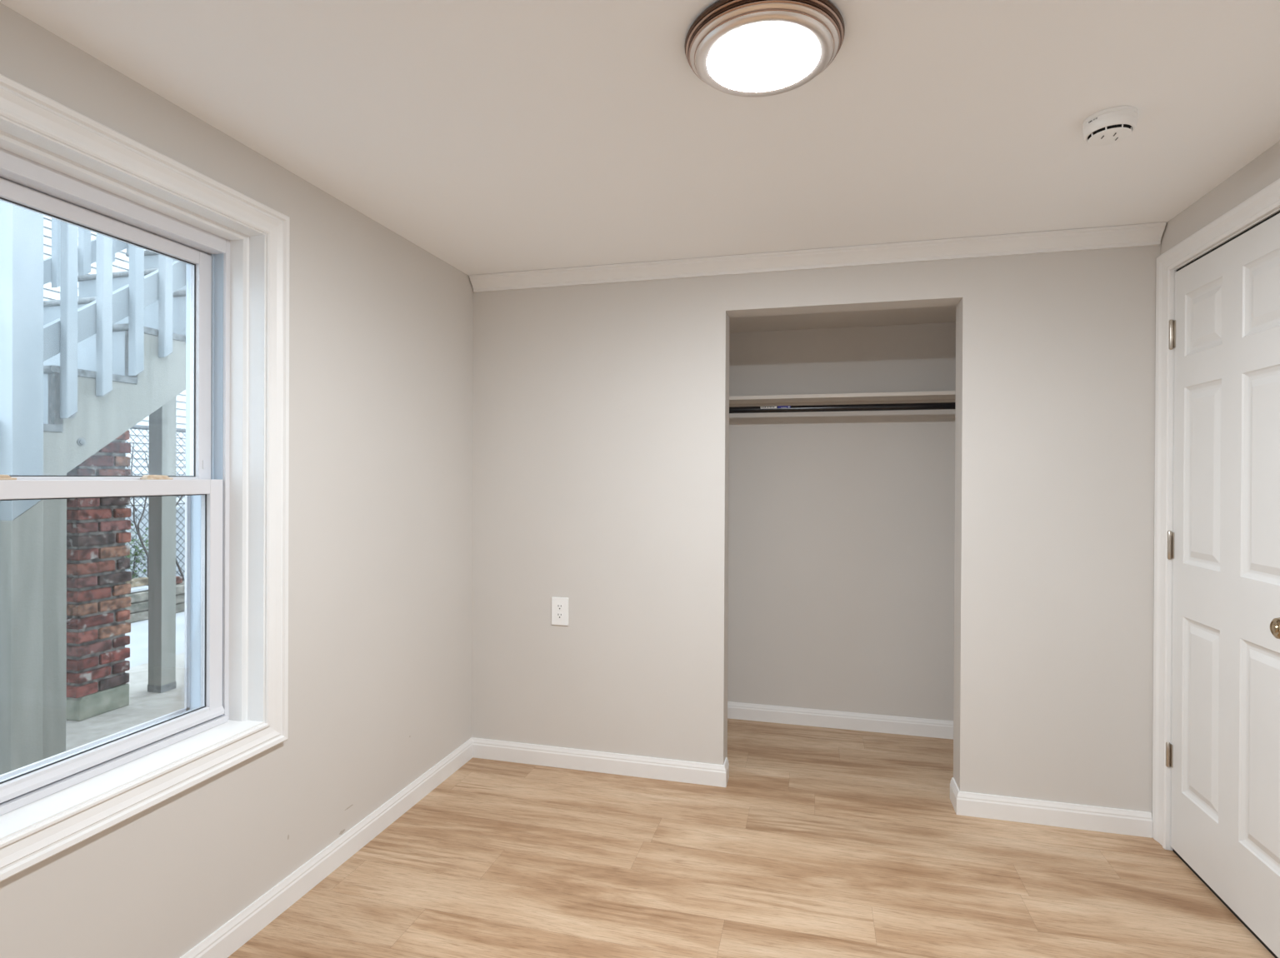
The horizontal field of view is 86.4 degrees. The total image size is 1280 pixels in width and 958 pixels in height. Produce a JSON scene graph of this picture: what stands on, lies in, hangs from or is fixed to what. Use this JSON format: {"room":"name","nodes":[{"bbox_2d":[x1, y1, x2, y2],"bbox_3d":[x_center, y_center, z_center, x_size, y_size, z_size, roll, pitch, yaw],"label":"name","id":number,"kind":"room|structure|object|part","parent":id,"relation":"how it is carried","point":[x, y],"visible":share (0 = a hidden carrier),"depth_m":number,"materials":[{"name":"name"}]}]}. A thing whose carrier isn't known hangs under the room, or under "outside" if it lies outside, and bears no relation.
{"room":"empty bedroom","nodes":[
{"label":"empty bedroom","id":0,"kind":"room"},
{"bbox_2d":[65,652,184,751],"bbox_3d":[-2.164,1.351,3.658,2.398,0.300,12.000,0,0,14],"label":"patio","id":1,"kind":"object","parent":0,"point":[143,707],"depth_m":3.52,"materials":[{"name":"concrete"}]},
{"bbox_2d":[0,200,186,774],"bbox_3d":[-2.790,-0.765,2.775,1.220,3.932,3.669,0,0,14],"label":"staircase","id":2,"kind":"structure","parent":1,"relation":"on","point":[77,374],"depth_m":2.65,"materials":[{"name":"grey paint"}]},
{"bbox_3d":[-2.287,0.640,2.506,0.095,1.130,0.103,0,0,14],"label":"support post","id":3,"kind":"part","parent":2,"relation":"part of","materials":[{"name":"grey paint"}]},
{"bbox_3d":[-2.280,-0.670,2.501,0.096,1.640,0.103,0,0,14],"label":"newel post","id":4,"kind":"part","parent":2,"relation":"part of","materials":[{"name":"paint"}]},
{"bbox_3d":[-2.346,0.589,2.687,0.093,1.230,0.095,0,0,14],"label":"support post","id":5,"kind":"part","parent":2,"relation":"part of","materials":[{"name":"grey paint"}]},
{"bbox_3d":[-3.139,-1.193,3.740,0.038,1.546,1.882,0,0,14],"label":"rail","id":6,"kind":"part","parent":2,"relation":"part of","materials":[{"name":"paint"}]},
{"bbox_3d":[-2.062,-1.187,3.463,0.038,1.546,1.882,0,0,14],"label":"rail","id":7,"kind":"part","parent":2,"relation":"part of","materials":[{"name":"paint"}]},
{"bbox_2d":[65,430,131,721],"bbox_3d":[-2.877,0.431,3.521,0.307,1.535,0.278,0,0,14],"label":"brick pillar","id":8,"kind":"structure","parent":1,"relation":"on","point":[97,680],"depth_m":3.46,"materials":[{"name":"red brick"}]},
{"bbox_2d":[147,396,176,693],"bbox_3d":[-2.710,0.256,3.867,0.097,1.885,0.094,0,0,14],"label":"porch post","id":9,"kind":"object","parent":1,"relation":"on","point":[162,422],"visible":0.67,"depth_m":3.83,"materials":[{"name":"grey paint"}]},
{"bbox_2d":[125,611,184,667],"bbox_3d":[-8.541,1.340,7.366,11.797,0.338,22.000,0,0,14],"label":"yard","id":10,"kind":"structure","parent":0,"point":[138,646],"depth_m":5.08,"materials":[{"name":"white snow"}]},
{"bbox_2d":[43,215,185,509],"bbox_3d":[-8.112,-2.019,7.249,0.450,6.384,18.000,0,0,14],"label":"house","id":11,"kind":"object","parent":10,"relation":"on","point":[121,263],"visible":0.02,"depth_m":9.85,"materials":[{"name":"grey"}]},
{"bbox_2d":[125,505,148,579],"bbox_3d":[-4.872,0.722,6.575,0.468,0.938,0.540,0,0,14],"label":"shrub","id":12,"kind":"object","parent":10,"relation":"on","point":[136,554],"visible":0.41,"depth_m":6.55,"materials":[{"name":"green plant"}]},
{"bbox_3d":[-4.872,0.928,6.557,0.024,0.528,0.047,0,0,20],"label":"stem","id":13,"kind":"part","parent":12,"relation":"part of","materials":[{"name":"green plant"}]},
{"bbox_2d":[125,580,184,623],"bbox_3d":[-4.039,1.059,6.929,0.292,0.270,5.129,0,0,14],"label":"wall","id":14,"kind":"structure","parent":10,"relation":"on","point":[138,608],"depth_m":5.76,"materials":[{"name":"stone"}]},
{"bbox_2d":[125,577,148,587],"bbox_3d":[-4.350,0.895,5.903,0.100,0.060,0.200,0,0,14],"label":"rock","id":15,"kind":"object","parent":14,"relation":"on","point":[135,582],"visible":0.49,"depth_m":5.87,"materials":[{"name":"beige stone"}]},
{"bbox_2d":[175,576,182,584],"bbox_3d":[-4.249,0.919,6.136,0.100,0.060,0.200,0,0,14],"label":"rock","id":16,"kind":"object","parent":14,"relation":"on","point":[178,579],"visible":0.24,"depth_m":6.19,"materials":[{"name":"brown stone"}]},
{"bbox_2d":[125,425,185,585],"bbox_3d":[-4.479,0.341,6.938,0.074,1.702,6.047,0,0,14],"label":"fence","id":17,"kind":"object","parent":10,"relation":"on","point":[142,427],"visible":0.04,"depth_m":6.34,"materials":[{"name":"grey metal"}]},
{"bbox_2d":[126,442,184,585],"bbox_3d":[-4.561,0.396,6.452,0.029,1.460,0.629,0,0,14],"label":"vine","id":18,"kind":"object","parent":17,"relation":"attached to","point":[132,456],"visible":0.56,"depth_m":6.29,"materials":[{"name":"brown plant"}]},
{"bbox_3d":[-4.460,-0.480,6.931,0.041,0.041,6.000,0,0,14],"label":"rail","id":19,"kind":"part","parent":17,"relation":"part of","materials":[{"name":"grey metal"}]},
{"bbox_2d":[0,2,473,957],"bbox_3d":[-1.204,0.171,2.045,0.251,2.450,4.260,0,0,14],"label":"wall","id":20,"kind":"structure","parent":0,"point":[381,327],"depth_m":2.23,"materials":[{"name":"beige paint"}]},
{"bbox_2d":[0,74,289,882],"bbox_3d":[-1.303,-0.001,1.609,0.273,1.572,0.972,0,0,14],"label":"window","id":21,"kind":"structure","parent":20,"relation":"in","point":[58,162],"depth_m":1.93,"materials":[{"name":"white paint"}]},
{"bbox_3d":[-1.420,0.353,1.640,0.008,0.664,0.758,0,0,14],"label":"screen frame","id":22,"kind":"part","parent":21,"relation":"part of","materials":[{"name":"white plastic"}]},
{"bbox_3d":[-1.355,-0.307,1.622,0.034,0.684,0.752,0,0,14],"label":"sash","id":23,"kind":"part","parent":21,"relation":"part of","materials":[{"name":"white plastic"}]},
{"bbox_3d":[-1.318,0.342,1.613,0.034,0.680,0.752,0,0,14],"label":"sash","id":24,"kind":"part","parent":21,"relation":"part of","materials":[{"name":"white plastic"}]},
{"bbox_3d":[-1.299,0.668,1.609,0.008,0.023,0.750,0,0,14],"label":"lift rail","id":25,"kind":"part","parent":21,"relation":"part of","materials":[{"name":"white plastic"}]},
{"bbox_3d":[-1.358,-0.001,1.623,0.150,1.409,0.809,0,0,14],"label":"frame","id":26,"kind":"part","parent":21,"relation":"part of","materials":[{"name":"white plastic"}]},
{"bbox_2d":[180,737,472,957],"bbox_3d":[-1.196,1.254,1.568,0.014,0.087,3.335,0,0,14],"label":"baseboard","id":27,"kind":"structure","parent":20,"relation":"attached to","point":[224,942],"depth_m":2.19,"materials":[{"name":"white paint"}]},
{"bbox_2d":[0,0,1279,275],"bbox_3d":[0.147,-0.985,1.218,2.805,0.120,3.336,0,0,14],"label":"ceiling","id":28,"kind":"structure","parent":0,"point":[489,137],"depth_m":1.71,"materials":[{"name":"paint"}]},
{"bbox_2d":[684,0,844,97],"bbox_3d":[0.259,-0.898,1.435,0.330,0.053,0.330,0,0,14],"label":"ceiling light","id":29,"kind":"object","parent":28,"relation":"attached to","point":[751,48],"visible":1,"depth_m":1.38,"materials":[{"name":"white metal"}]},
{"bbox_2d":[1082,105,1137,145],"bbox_3d":[1.199,-0.895,1.739,0.116,0.053,0.116,0,0,14],"label":"smoke detector","id":30,"kind":"object","parent":28,"relation":"attached to","point":[1112,125],"visible":1,"depth_m":1.71,"materials":[{"name":"white plastic"}]},
{"bbox_2d":[227,718,1274,957],"bbox_3d":[0.332,1.365,1.626,2.985,0.120,4.210,0,0,14],"label":"floor","id":31,"kind":"structure","parent":0,"point":[817,842],"depth_m":2.25,"materials":[{"name":"brown wood"}]},
{"bbox_2d":[471,244,1160,818],"bbox_3d":[0.632,0.137,2.885,2.885,2.330,0.133,0,0,14],"label":"wall","id":32,"kind":"structure","parent":0,"point":[601,424],"depth_m":2.88,"materials":[{"name":"beige paint"}]},
{"bbox_2d":[551,597,568,625],"bbox_3d":[-0.360,0.596,3.068,0.080,0.125,0.008,0,0,14],"label":"wall outlet","id":33,"kind":"object","parent":32,"relation":"attached to","point":[559,605],"visible":1,"depth_m":3.06,"materials":[{"name":"white plastic"}]},
{"bbox_2d":[556,612,563,619],"bbox_3d":[-0.361,0.616,3.065,0.033,0.027,0.002,0,0,14],"label":"receptacle","id":34,"kind":"object","parent":33,"relation":"attached to","point":[559,615],"depth_m":3.06,"materials":[{"name":"grey plastic"}]},
{"bbox_2d":[556,604,563,610],"bbox_3d":[-0.361,0.577,3.065,0.033,0.027,0.002,0,0,14],"label":"receptacle","id":35,"kind":"object","parent":33,"relation":"attached to","point":[559,607],"depth_m":3.06,"materials":[{"name":"grey plastic"}]},
{"bbox_2d":[471,737,729,787],"bbox_3d":[-0.201,1.254,3.070,1.191,0.087,0.099,0,0,14],"label":"baseboard","id":36,"kind":"structure","parent":32,"relation":"attached to","point":[714,775],"depth_m":3.01,"materials":[{"name":"white paint"}]},
{"bbox_2d":[469,222,1166,292],"bbox_3d":[0.556,-0.894,2.806,2.753,0.064,0.054,0,0,14],"label":"trim","id":37,"kind":"structure","parent":32,"relation":"attached to","point":[1147,234],"depth_m":2.74,"materials":[{"name":"white paint"}]},
{"bbox_2d":[950,777,1152,838],"bbox_3d":[1.567,1.264,2.635,0.659,0.087,0.139,0,0,14],"label":"baseboard","id":38,"kind":"structure","parent":32,"relation":"attached to","point":[1122,822],"depth_m":2.57,"materials":[{"name":"white paint"}]},
{"bbox_2d":[727,322,955,721],"bbox_3d":[1.006,0.186,3.267,1.840,2.233,0.792,0,0,14],"label":"wall","id":39,"kind":"structure","parent":0,"point":[842,524],"depth_m":3.56,"materials":[{"name":"beige paint"}]},
{"bbox_2d":[727,701,953,739],"bbox_3d":[1.073,1.259,3.550,1.640,0.087,0.014,0,0,14],"label":"baseboard","id":40,"kind":"structure","parent":39,"relation":"attached to","point":[748,712],"depth_m":3.55,"materials":[{"name":"white paint"}]},
{"bbox_2d":[729,390,955,404],"bbox_3d":[1.057,-0.372,3.452,1.639,0.100,0.203,0,0,14],"label":"closet shelf","id":41,"kind":"object","parent":39,"relation":"attached to","point":[942,395],"visible":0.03,"depth_m":3.41,"materials":[{"name":"white paint"}]},
{"bbox_2d":[729,402,955,413],"bbox_3d":[1.040,-0.354,3.387,1.601,0.060,0.060,0,0,14],"label":"closet rod","id":42,"kind":"object","parent":41,"relation":"attached to","point":[930,406],"visible":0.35,"depth_m":3.38,"materials":[{"name":"black"}]},
{"bbox_2d":[729,305,955,333],"bbox_3d":[0.998,-0.850,3.215,1.640,0.120,0.692,0,0,14],"label":"ceiling","id":43,"kind":"structure","parent":0,"point":[932,314],"depth_m":3.38,"materials":[{"name":"beige paint"}]},
{"bbox_2d":[1160,140,1279,254],"bbox_3d":[1.538,0.148,0.861,0.120,2.330,3.335,0,0,14],"label":"wall","id":44,"kind":"structure","parent":0,"point":[1262,171],"depth_m":2.09,"materials":[{"name":"beige paint"}]},
{"bbox_2d":[1152,178,1279,957],"bbox_3d":[1.804,0.251,2.031,0.188,2.116,0.932,0,0,14],"label":"door","id":45,"kind":"structure","parent":44,"relation":"in","point":[1216,722],"depth_m":2.10,"materials":[{"name":"white paint"}]},
{"bbox_3d":[1.669,0.386,1.752,0.068,0.066,0.066,0,0,14],"label":"knob","id":46,"kind":"part","parent":45,"relation":"part of","materials":[{"name":"gold metal"}]}
]}

